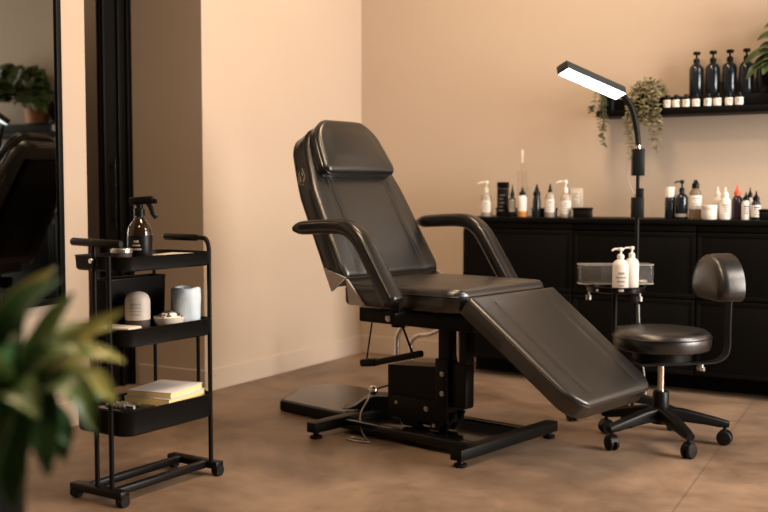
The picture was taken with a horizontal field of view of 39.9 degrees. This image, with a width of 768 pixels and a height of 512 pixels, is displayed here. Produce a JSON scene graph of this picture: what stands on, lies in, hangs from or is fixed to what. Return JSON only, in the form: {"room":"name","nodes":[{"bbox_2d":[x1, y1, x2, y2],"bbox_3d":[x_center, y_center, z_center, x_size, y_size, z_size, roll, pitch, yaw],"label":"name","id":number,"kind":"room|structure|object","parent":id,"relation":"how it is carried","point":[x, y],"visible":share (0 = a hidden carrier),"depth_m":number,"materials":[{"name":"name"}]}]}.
{"room":"service shop","nodes":[
{"label":"service shop","id":0,"kind":"room"},
{"bbox_2d":[84,0,99,319],"bbox_3d":[-2.110,-0.955,5.791,1.430,3.300,4.030,2,4,30],"label":"wall","id":1,"kind":"structure","parent":0,"point":[89,5],"depth_m":7.16,"materials":[{"name":"paint"}]},
{"bbox_2d":[24,0,361,402],"bbox_3d":[-2.326,-0.815,3.499,0.480,3.300,8.230,2,4,30],"label":"wall","id":2,"kind":"structure","parent":0,"point":[224,92],"depth_m":5.69,"materials":[{"name":"paint"}]},
{"bbox_2d":[0,0,65,306],"bbox_3d":[-1.600,-0.645,4.244,0.029,1.750,0.805,2,4,29],"label":"wall mirror","id":3,"kind":"object","parent":2,"relation":"attached to","point":[32,217],"visible":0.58,"depth_m":4.45,"materials":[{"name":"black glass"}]},
{"bbox_2d":[60,402,78,425],"bbox_3d":[-2.696,0.844,2.456,0.014,0.116,5.480,2,4,30],"label":"baseboard","id":4,"kind":"structure","parent":2,"relation":"attached to","point":[68,406],"depth_m":4.72,"materials":[{"name":"paint"}]},
{"bbox_2d":[95,0,135,386],"bbox_3d":[-1.412,-0.506,5.648,0.060,2.420,0.252,2,4,30],"label":"door","id":5,"kind":"structure","parent":2,"relation":"in","point":[113,17],"depth_m":5.61,"materials":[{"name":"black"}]},
{"bbox_2d":[139,335,361,390],"bbox_3d":[-0.737,0.608,6.317,0.464,0.116,1.590,2,4,30],"label":"baseboard","id":6,"kind":"structure","parent":2,"relation":"attached to","point":[247,371],"depth_m":5.93,"materials":[{"name":"paint"}]},
{"bbox_2d":[26,353,767,511],"bbox_3d":[-0.609,0.932,2.619,8.800,0.080,8.230,2,4,30],"label":"floor","id":7,"kind":"structure","parent":0,"point":[271,461],"depth_m":4.09,"materials":[{"name":"concrete"}]},
{"bbox_2d":[0,267,124,511],"bbox_3d":[-0.527,0.492,1.425,0.360,0.945,0.279,-1,4,-15],"label":"potted plant","id":8,"kind":"object","parent":7,"relation":"on","point":[33,370],"visible":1,"depth_m":1.40,"materials":[{"name":"green plant"}]},
{"bbox_2d":[70,233,223,507],"bbox_3d":[-0.847,0.374,3.761,0.277,0.894,0.511,2,4,33],"label":"trolley","id":9,"kind":"object","parent":7,"relation":"on","point":[111,423],"visible":0.88,"depth_m":3.63,"materials":[{"name":"black plastic"}]},
{"bbox_2d":[111,248,131,256],"bbox_3d":[-0.890,-0.002,3.587,0.072,0.047,0.072,2,4,30],"label":"tin","id":10,"kind":"object","parent":9,"relation":"on","point":[115,252],"visible":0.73,"depth_m":3.56,"materials":[{"name":"silver metal"}]},
{"bbox_2d":[112,324,141,329],"bbox_3d":[-0.905,0.254,3.606,0.150,0.032,0.080,2,4,26],"label":"folded towel","id":11,"kind":"object","parent":9,"relation":"on","point":[118,327],"visible":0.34,"depth_m":3.57,"materials":[{"name":"beige fabric"}]},
{"bbox_2d":[99,401,155,411],"bbox_3d":[-0.900,0.526,3.667,0.190,0.033,0.150,2,4,27],"label":"tray","id":12,"kind":"object","parent":9,"relation":"on","point":[120,406],"visible":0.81,"depth_m":3.64,"materials":[{"name":"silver plastic"}]},
{"bbox_2d":[97,273,165,325],"bbox_3d":[-0.909,0.166,3.806,0.086,0.185,0.296,2,4,30],"label":"storage bin","id":13,"kind":"object","parent":9,"relation":"on","point":[153,285],"visible":0.52,"depth_m":3.76,"materials":[{"name":"black plastic"}]},
{"bbox_2d":[125,291,150,327],"bbox_3d":[-0.859,0.194,3.688,0.088,0.143,0.088,2,4,30],"label":"bottle","id":14,"kind":"object","parent":9,"relation":"on","point":[137,303],"visible":0.92,"depth_m":3.65,"materials":[{"name":"white plastic"}]},
{"bbox_2d":[129,304,141,315],"bbox_3d":[-0.857,0.185,3.647,0.045,0.041,0.007,0,4,-2],"label":"print","id":15,"kind":"object","parent":14,"relation":"on","point":[134,309],"depth_m":3.65},
{"bbox_2d":[127,196,157,256],"bbox_3d":[-0.858,-0.101,3.749,0.103,0.224,0.089,-2,4,-25],"label":"spray bottle","id":16,"kind":"object","parent":9,"relation":"on","point":[139,233],"visible":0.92,"depth_m":3.72,"materials":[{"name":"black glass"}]},
{"bbox_2d":[132,240,140,249],"bbox_3d":[-0.868,-0.038,3.707,0.035,0.034,0.004,0,4,4],"label":"print","id":17,"kind":"object","parent":16,"relation":"attached to","point":[136,244],"depth_m":3.71},
{"bbox_2d":[75,249,209,271],"bbox_3d":[-0.848,0.015,3.739,0.276,0.050,0.451,2,4,33],"label":"tray","id":18,"kind":"object","parent":9,"relation":"on","point":[189,258],"depth_m":3.60,"materials":[{"name":"black metal"}]},
{"bbox_2d":[78,390,210,436],"bbox_3d":[-0.848,0.550,3.772,0.276,0.086,0.451,2,4,33],"label":"tray","id":19,"kind":"object","parent":9,"relation":"on","point":[111,423],"depth_m":3.63,"materials":[{"name":"black metal"}]},
{"bbox_2d":[88,316,210,347],"bbox_3d":[-0.848,0.262,3.755,0.276,0.062,0.451,2,4,33],"label":"tray","id":20,"kind":"object","parent":9,"relation":"on","point":[156,334],"depth_m":3.61,"materials":[{"name":"black metal"}]},
{"bbox_2d":[125,388,205,405],"bbox_3d":[-0.790,0.512,3.834,0.190,0.040,0.235,1,4,23],"label":"book","id":21,"kind":"object","parent":9,"relation":"on","point":[142,400],"visible":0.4,"depth_m":3.74,"materials":[{"name":"yellow paper"}]},
{"bbox_2d":[127,379,202,398],"bbox_3d":[-0.789,0.481,3.829,0.180,0.022,0.225,1,4,20],"label":"book","id":22,"kind":"object","parent":21,"relation":"on","point":[163,389],"visible":1,"depth_m":3.78,"materials":[{"name":"paper"}]},
{"bbox_2d":[152,252,182,255],"bbox_3d":[-0.765,-0.001,3.805,0.102,0.016,0.160,1,4,22],"label":"paper sheet","id":23,"kind":"object","parent":9,"relation":"on","point":[170,252],"visible":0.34,"depth_m":3.81,"materials":[{"name":"beige paper"}]},
{"bbox_2d":[153,310,184,325],"bbox_3d":[-0.761,0.226,3.747,0.109,0.071,0.109,2,4,30],"label":"bowl","id":24,"kind":"object","parent":9,"relation":"on","point":[166,317],"visible":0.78,"depth_m":3.71,"materials":[{"name":"beige ceramic"}]},
{"bbox_2d":[171,285,200,321],"bbox_3d":[-0.723,0.183,3.856,0.110,0.144,0.108,2,4,30],"label":"roll","id":25,"kind":"object","parent":9,"relation":"on","point":[185,300],"visible":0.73,"depth_m":3.81,"materials":[{"name":"white paper"}]},
{"bbox_2d":[280,384,387,442],"bbox_3d":[-0.203,0.647,4.941,0.499,0.204,1.114,-1,4,-16],"label":"foot pedal","id":26,"kind":"object","parent":7,"relation":"on","point":[321,401],"visible":0.87,"depth_m":4.98,"materials":[{"name":"black plastic"}]},
{"bbox_2d":[394,326,438,362],"bbox_3d":[0.205,0.529,5.609,0.398,0.360,0.084,2,4,35],"label":"cable","id":27,"kind":"object","parent":7,"relation":"on","point":[400,330],"visible":0.41,"depth_m":5.62,"materials":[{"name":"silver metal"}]},
{"bbox_2d":[292,120,647,467],"bbox_3d":[0.279,0.098,4.390,1.537,1.368,0.897,3,5,41],"label":"chair","id":28,"kind":"object","parent":7,"relation":"on","point":[368,239],"visible":1,"depth_m":4.33,"materials":[{"name":"black leather"}]},
{"bbox_2d":[463,221,573,372],"bbox_3d":[0.837,0.239,6.087,0.658,0.880,0.408,2,4,30],"label":"base cabinet","id":29,"kind":"object","parent":7,"relation":"on","point":[542,251],"visible":0.41,"depth_m":5.87,"materials":[{"name":"black laminate"}]},
{"bbox_2d":[477,215,767,225],"bbox_3d":[1.695,-0.182,5.562,2.655,0.025,0.421,2,4,30],"label":"countertop","id":30,"kind":"structure","parent":29,"relation":"on","point":[616,220],"depth_m":5.60,"materials":[{"name":"black laminate"}]},
{"bbox_2d":[478,181,491,215],"bbox_3d":[0.592,-0.333,6.149,0.076,0.205,0.067,-2,4,-32],"label":"pump bottle","id":31,"kind":"object","parent":30,"relation":"on","point":[486,198],"visible":0.99,"depth_m":6.13,"materials":[{"name":"white plastic"}]},
{"bbox_2d":[497,182,508,216],"bbox_3d":[0.686,-0.327,6.099,0.061,0.198,0.047,1,4,22],"label":"product box","id":32,"kind":"object","parent":30,"relation":"on","point":[502,187],"visible":1,"depth_m":6.08,"materials":[{"name":"black cardboard"}]},
{"bbox_2d":[509,185,515,216],"bbox_3d":[0.735,-0.316,6.061,0.042,0.181,0.043,2,4,30],"label":"dropper bottle","id":33,"kind":"object","parent":30,"relation":"on","point":[512,201],"visible":1,"depth_m":6.05,"materials":[{"name":"black plastic"}]},
{"bbox_2d":[517,150,526,215],"bbox_3d":[0.799,-0.420,6.116,0.054,0.382,0.054,2,4,30],"label":"clear tube","id":34,"kind":"object","parent":30,"relation":"on","point":[522,175],"visible":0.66,"depth_m":6.10,"materials":[{"name":"plastic"}]},
{"bbox_2d":[518,187,526,216],"bbox_3d":[0.788,-0.308,6.025,0.054,0.169,0.054,2,4,30],"label":"dropper bottle","id":35,"kind":"object","parent":30,"relation":"on","point":[522,199],"visible":1,"depth_m":6.01,"materials":[{"name":"white plastic"}]},
{"bbox_2d":[532,184,540,216],"bbox_3d":[0.864,-0.314,5.987,0.047,0.186,0.047,2,4,30],"label":"dropper bottle","id":36,"kind":"object","parent":30,"relation":"on","point":[536,211],"visible":0.97,"depth_m":5.97,"materials":[{"name":"black plastic"}]},
{"bbox_2d":[531,208,557,216],"bbox_3d":[0.921,-0.251,6.073,0.144,0.050,0.054,2,4,30],"label":"storage box","id":37,"kind":"object","parent":30,"relation":"on","point":[542,209],"visible":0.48,"depth_m":6.05,"materials":[{"name":"black plastic"}]},
{"bbox_2d":[545,184,555,216],"bbox_3d":[0.934,-0.312,5.952,0.061,0.186,0.061,2,4,30],"label":"dropper bottle","id":38,"kind":"object","parent":30,"relation":"on","point":[550,201],"visible":0.98,"depth_m":5.93,"materials":[{"name":"white plastic"}]},
{"bbox_2d":[556,180,570,216],"bbox_3d":[1.008,-0.321,5.916,0.077,0.208,0.063,3,4,38],"label":"pump bottle","id":39,"kind":"object","parent":30,"relation":"on","point":[565,198],"visible":1,"depth_m":5.89,"materials":[{"name":"white plastic"}]},
{"bbox_2d":[572,207,592,217],"bbox_3d":[1.102,-0.241,5.866,0.096,0.055,0.074,2,4,30],"label":"storage box","id":40,"kind":"object","parent":30,"relation":"on","point":[578,212],"visible":1,"depth_m":5.84,"materials":[{"name":"black plastic"}]},
{"bbox_2d":[665,187,675,218],"bbox_3d":[1.521,-0.283,5.623,0.055,0.168,0.055,2,4,30],"label":"bottle","id":41,"kind":"object","parent":30,"relation":"on","point":[670,192],"visible":1,"depth_m":5.60,"materials":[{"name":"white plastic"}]},
{"bbox_2d":[674,180,687,218],"bbox_3d":[1.571,-0.298,5.581,0.064,0.204,0.064,-3,5,-40],"label":"pump bottle","id":42,"kind":"object","parent":30,"relation":"on","point":[681,205],"visible":1,"depth_m":5.56,"materials":[{"name":"black plastic"}]},
{"bbox_2d":[689,180,701,218],"bbox_3d":[1.635,-0.297,5.556,0.066,0.205,0.067,2,4,30],"label":"bottle","id":43,"kind":"object","parent":30,"relation":"on","point":[695,196],"visible":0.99,"depth_m":5.53,"materials":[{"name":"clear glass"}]},
{"bbox_2d":[693,198,699,206],"bbox_3d":[1.633,-0.281,5.527,0.040,0.048,0.007,0,4,5],"label":"print","id":44,"kind":"object","parent":43,"relation":"attached to","point":[696,201],"depth_m":5.53},
{"bbox_2d":[702,205,716,219],"bbox_3d":[1.682,-0.226,5.465,0.075,0.074,0.075,2,4,30],"label":"jar","id":45,"kind":"object","parent":30,"relation":"on","point":[709,212],"visible":1,"depth_m":5.43,"materials":[{"name":"white plastic"}]},
{"bbox_2d":[713,187,720,218],"bbox_3d":[1.745,-0.278,5.535,0.048,0.170,0.048,2,4,30],"label":"squeeze bottle","id":46,"kind":"object","parent":30,"relation":"on","point":[716,201],"visible":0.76,"depth_m":5.52,"materials":[{"name":"white plastic"}]},
{"bbox_2d":[719,187,730,219],"bbox_3d":[1.761,-0.272,5.462,0.055,0.167,0.055,2,4,30],"label":"squeeze bottle","id":47,"kind":"object","parent":30,"relation":"on","point":[725,203],"visible":1,"depth_m":5.44,"materials":[{"name":"white plastic"}]},
{"bbox_2d":[731,185,742,219],"bbox_3d":[1.820,-0.277,5.451,0.054,0.177,0.054,2,4,30],"label":"squeeze bottle","id":48,"kind":"object","parent":30,"relation":"on","point":[737,200],"visible":1,"depth_m":5.43,"materials":[{"name":"black plastic"}]},
{"bbox_2d":[741,192,749,219],"bbox_3d":[1.851,-0.256,5.412,0.042,0.141,0.043,2,4,30],"label":"dropper bottle","id":49,"kind":"object","parent":30,"relation":"on","point":[745,206],"visible":1,"depth_m":5.40,"materials":[{"name":"white plastic"}]},
{"bbox_2d":[748,187,752,218],"bbox_3d":[1.892,-0.272,5.468,0.034,0.166,0.034,2,4,30],"label":"dropper bottle","id":50,"kind":"object","parent":30,"relation":"on","point":[750,195],"visible":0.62,"depth_m":5.46,"materials":[{"name":"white plastic"}]},
{"bbox_2d":[751,191,760,219],"bbox_3d":[1.894,-0.258,5.386,0.047,0.147,0.047,2,4,30],"label":"dropper bottle","id":51,"kind":"object","parent":30,"relation":"on","point":[756,205],"visible":1,"depth_m":5.37,"materials":[{"name":"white plastic"}]},
{"bbox_2d":[758,209,767,219],"bbox_3d":[1.952,-0.211,5.380,0.104,0.055,0.074,2,4,30],"label":"storage box","id":52,"kind":"object","parent":30,"relation":"on","point":[763,213],"visible":0.86,"depth_m":5.36,"materials":[{"name":"black plastic"}]},
{"bbox_2d":[557,60,645,404],"bbox_3d":[0.990,-0.067,4.886,0.500,1.622,0.135,-2,4,-27],"label":"work lamp","id":53,"kind":"object","parent":7,"relation":"on","point":[571,71],"visible":0.91,"depth_m":4.90,"materials":[{"name":"black plastic"}]},
{"bbox_2d":[565,285,652,427],"bbox_3d":[1.080,0.442,4.932,0.494,0.616,0.482,2,4,30],"label":"stand","id":54,"kind":"object","parent":7,"relation":"on","point":[602,289],"visible":0.35,"depth_m":4.88,"materials":[{"name":"black plastic"}]},
{"bbox_2d":[584,285,645,293],"bbox_3d":[1.070,0.151,4.898,0.282,0.030,0.249,2,4,30],"label":"tray","id":55,"kind":"object","parent":54,"relation":"on","point":[602,289],"depth_m":4.80,"materials":[{"name":"black plastic"}]},
{"bbox_2d":[577,263,653,284],"bbox_3d":[1.081,0.083,4.951,0.350,0.093,0.105,0,4,-1],"label":"acrylic organizer","id":56,"kind":"object","parent":54,"relation":"on","point":[587,273],"visible":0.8,"depth_m":4.90,"materials":[{"name":"clear plastic"}]},
{"bbox_2d":[612,248,628,291],"bbox_3d":[1.074,0.063,4.803,0.073,0.202,0.074,3,5,43],"label":"pump bottle","id":57,"kind":"object","parent":54,"relation":"on","point":[620,271],"visible":0.99,"depth_m":4.78,"materials":[{"name":"white plastic"}]},
{"bbox_2d":[616,272,625,286],"bbox_3d":[1.069,0.106,4.773,0.044,0.065,0.008,1,4,8],"label":"print","id":58,"kind":"object","parent":57,"relation":"attached to","point":[620,276],"depth_m":4.77},
{"bbox_2d":[623,246,638,287],"bbox_3d":[1.136,0.059,4.851,0.064,0.205,0.064,-3,5,-40],"label":"pump bottle","id":59,"kind":"object","parent":54,"relation":"on","point":[633,263],"visible":0.84,"depth_m":4.82,"materials":[{"name":"white plastic"}]},
{"bbox_2d":[573,223,702,389],"bbox_3d":[1.409,0.259,5.759,0.658,0.880,0.408,2,4,30],"label":"base cabinet","id":60,"kind":"object","parent":7,"relation":"on","point":[672,248],"visible":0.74,"depth_m":5.54,"materials":[{"name":"black laminate"}]},
{"bbox_2d":[598,253,745,458],"bbox_3d":[1.174,0.389,4.378,0.579,0.790,0.531,-1,4,-12],"label":"stool","id":61,"kind":"object","parent":7,"relation":"on","point":[716,277],"visible":0.98,"depth_m":4.33,"materials":[{"name":"black leather"}]},
{"bbox_2d":[695,225,767,395],"bbox_3d":[1.982,0.279,5.432,0.658,0.880,0.408,2,4,30],"label":"base cabinet","id":62,"kind":"object","parent":7,"relation":"on","point":[745,369],"visible":0.84,"depth_m":5.32,"materials":[{"name":"black laminate"}]},
{"bbox_2d":[361,0,767,340],"bbox_3d":[2.555,-0.928,5.353,6.140,3.300,0.150,2,4,30],"label":"wall","id":63,"kind":"structure","parent":0,"point":[453,92],"depth_m":6.21,"materials":[{"name":"paint"}]},
{"bbox_2d":[362,335,475,362],"bbox_3d":[0.242,0.585,6.680,0.900,0.116,0.014,2,4,30],"label":"baseboard","id":64,"kind":"structure","parent":63,"relation":"attached to","point":[378,344],"depth_m":6.78,"materials":[{"name":"paint"}]},
{"bbox_2d":[570,189,582,207],"bbox_3d":[1.113,-0.334,6.123,0.075,0.112,0.013,2,4,30],"label":"wall outlet","id":65,"kind":"object","parent":63,"relation":"attached to","point":[576,195],"visible":0.85,"depth_m":6.12,"materials":[{"name":"white plastic"}]},
{"bbox_2d":[574,192,578,203],"bbox_3d":[1.112,-0.334,6.122,0.030,0.070,0.004,2,4,30],"label":"socket","id":66,"kind":"object","parent":65,"relation":"attached to","point":[576,194],"depth_m":6.12,"materials":[{"name":"white plastic"}]},
{"bbox_2d":[596,92,767,118],"bbox_3d":[2.132,-0.787,5.387,2.100,0.100,0.224,2,4,30],"label":"wall shelf","id":67,"kind":"object","parent":63,"relation":"attached to","point":[753,103],"visible":0.61,"depth_m":5.55,"materials":[{"name":"black laminate"}]},
{"bbox_2d":[587,91,616,146],"bbox_3d":[1.210,-0.755,5.829,0.122,0.319,0.189,3,4,37],"label":"trailing plant","id":68,"kind":"object","parent":67,"relation":"on","point":[608,103],"visible":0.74,"depth_m":5.78,"materials":[{"name":"green plant"}]},
{"bbox_2d":[621,76,669,159],"bbox_3d":[1.431,-0.747,5.723,0.250,0.464,0.238,2,4,30],"label":"trailing plant","id":69,"kind":"object","parent":67,"relation":"on","point":[648,97],"visible":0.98,"depth_m":5.67,"materials":[{"name":"green plant"}]},
{"bbox_2d":[663,95,671,107],"bbox_3d":[1.512,-0.822,5.646,0.042,0.072,0.043,2,4,30],"label":"jar","id":70,"kind":"object","parent":67,"relation":"on","point":[667,101],"visible":1,"depth_m":5.63,"materials":[{"name":"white plastic"}]},
{"bbox_2d":[672,95,679,107],"bbox_3d":[1.553,-0.821,5.623,0.042,0.072,0.043,0,4,5],"label":"jar","id":71,"kind":"object","parent":67,"relation":"on","point":[676,100],"visible":1,"depth_m":5.61,"materials":[{"name":"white plastic"}]},
{"bbox_2d":[682,94,689,107],"bbox_3d":[1.598,-0.819,5.597,0.042,0.072,0.043,3,5,45],"label":"jar","id":72,"kind":"object","parent":67,"relation":"on","point":[686,100],"visible":1,"depth_m":5.58,"materials":[{"name":"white plastic"}]},
{"bbox_2d":[692,94,699,106],"bbox_3d":[1.643,-0.818,5.571,0.042,0.072,0.043,1,4,20],"label":"jar","id":73,"kind":"object","parent":67,"relation":"on","point":[695,100],"visible":1,"depth_m":5.56,"materials":[{"name":"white plastic"}]},
{"bbox_2d":[689,51,703,95],"bbox_3d":[1.673,-0.974,5.664,0.075,0.238,0.080,0,4,2],"label":"pump bottle","id":74,"kind":"object","parent":67,"relation":"on","point":[696,71],"visible":0.9,"depth_m":5.64,"materials":[{"name":"black plastic"}]},
{"bbox_2d":[704,93,711,106],"bbox_3d":[1.697,-0.816,5.540,0.043,0.072,0.042,-2,4,-30],"label":"jar","id":75,"kind":"object","parent":67,"relation":"on","point":[708,99],"visible":1,"depth_m":5.53,"materials":[{"name":"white plastic"}]},
{"bbox_2d":[705,50,719,94],"bbox_3d":[1.748,-0.971,5.621,0.075,0.238,0.080,0,4,2],"label":"pump bottle","id":76,"kind":"object","parent":67,"relation":"on","point":[712,76],"visible":0.91,"depth_m":5.60,"materials":[{"name":"black plastic"}]},
{"bbox_2d":[713,93,721,106],"bbox_3d":[1.739,-0.814,5.516,0.042,0.072,0.043,1,4,12],"label":"jar","id":77,"kind":"object","parent":67,"relation":"on","point":[717,100],"visible":1,"depth_m":5.50,"materials":[{"name":"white plastic"}]},
{"bbox_2d":[725,92,732,105],"bbox_3d":[1.790,-0.812,5.487,0.042,0.072,0.043,2,4,25],"label":"jar","id":78,"kind":"object","parent":67,"relation":"on","point":[729,98],"visible":1,"depth_m":5.47,"materials":[{"name":"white plastic"}]},
{"bbox_2d":[722,49,736,93],"bbox_3d":[1.823,-0.968,5.578,0.075,0.238,0.080,0,4,2],"label":"pump bottle","id":79,"kind":"object","parent":67,"relation":"on","point":[729,70],"visible":0.94,"depth_m":5.55,"materials":[{"name":"black plastic"}]},
{"bbox_2d":[735,92,742,105],"bbox_3d":[1.833,-0.811,5.462,0.043,0.072,0.042,-3,5,-40],"label":"jar","id":80,"kind":"object","parent":67,"relation":"on","point":[738,98],"visible":1,"depth_m":5.45,"materials":[{"name":"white plastic"}]},
{"bbox_2d":[739,48,753,93],"bbox_3d":[1.897,-0.966,5.536,0.075,0.238,0.080,0,4,2],"label":"pump bottle","id":81,"kind":"object","parent":67,"relation":"on","point":[745,86],"visible":0.74,"depth_m":5.51,"materials":[{"name":"black plastic"}]},
{"bbox_2d":[743,23,767,79],"bbox_3d":[2.209,-1.062,5.276,0.777,0.463,0.271,2,4,30],"label":"potted plant","id":82,"kind":"object","parent":67,"relation":"on","point":[761,61],"visible":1,"depth_m":5.39,"materials":[{"name":"green plant"}]},
{"bbox_2d":[756,54,767,92],"bbox_3d":[1.974,-0.963,5.492,0.075,0.238,0.080,0,4,2],"label":"pump bottle","id":83,"kind":"object","parent":67,"relation":"on","point":[761,80],"visible":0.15,"depth_m":5.47,"materials":[{"name":"black plastic"}]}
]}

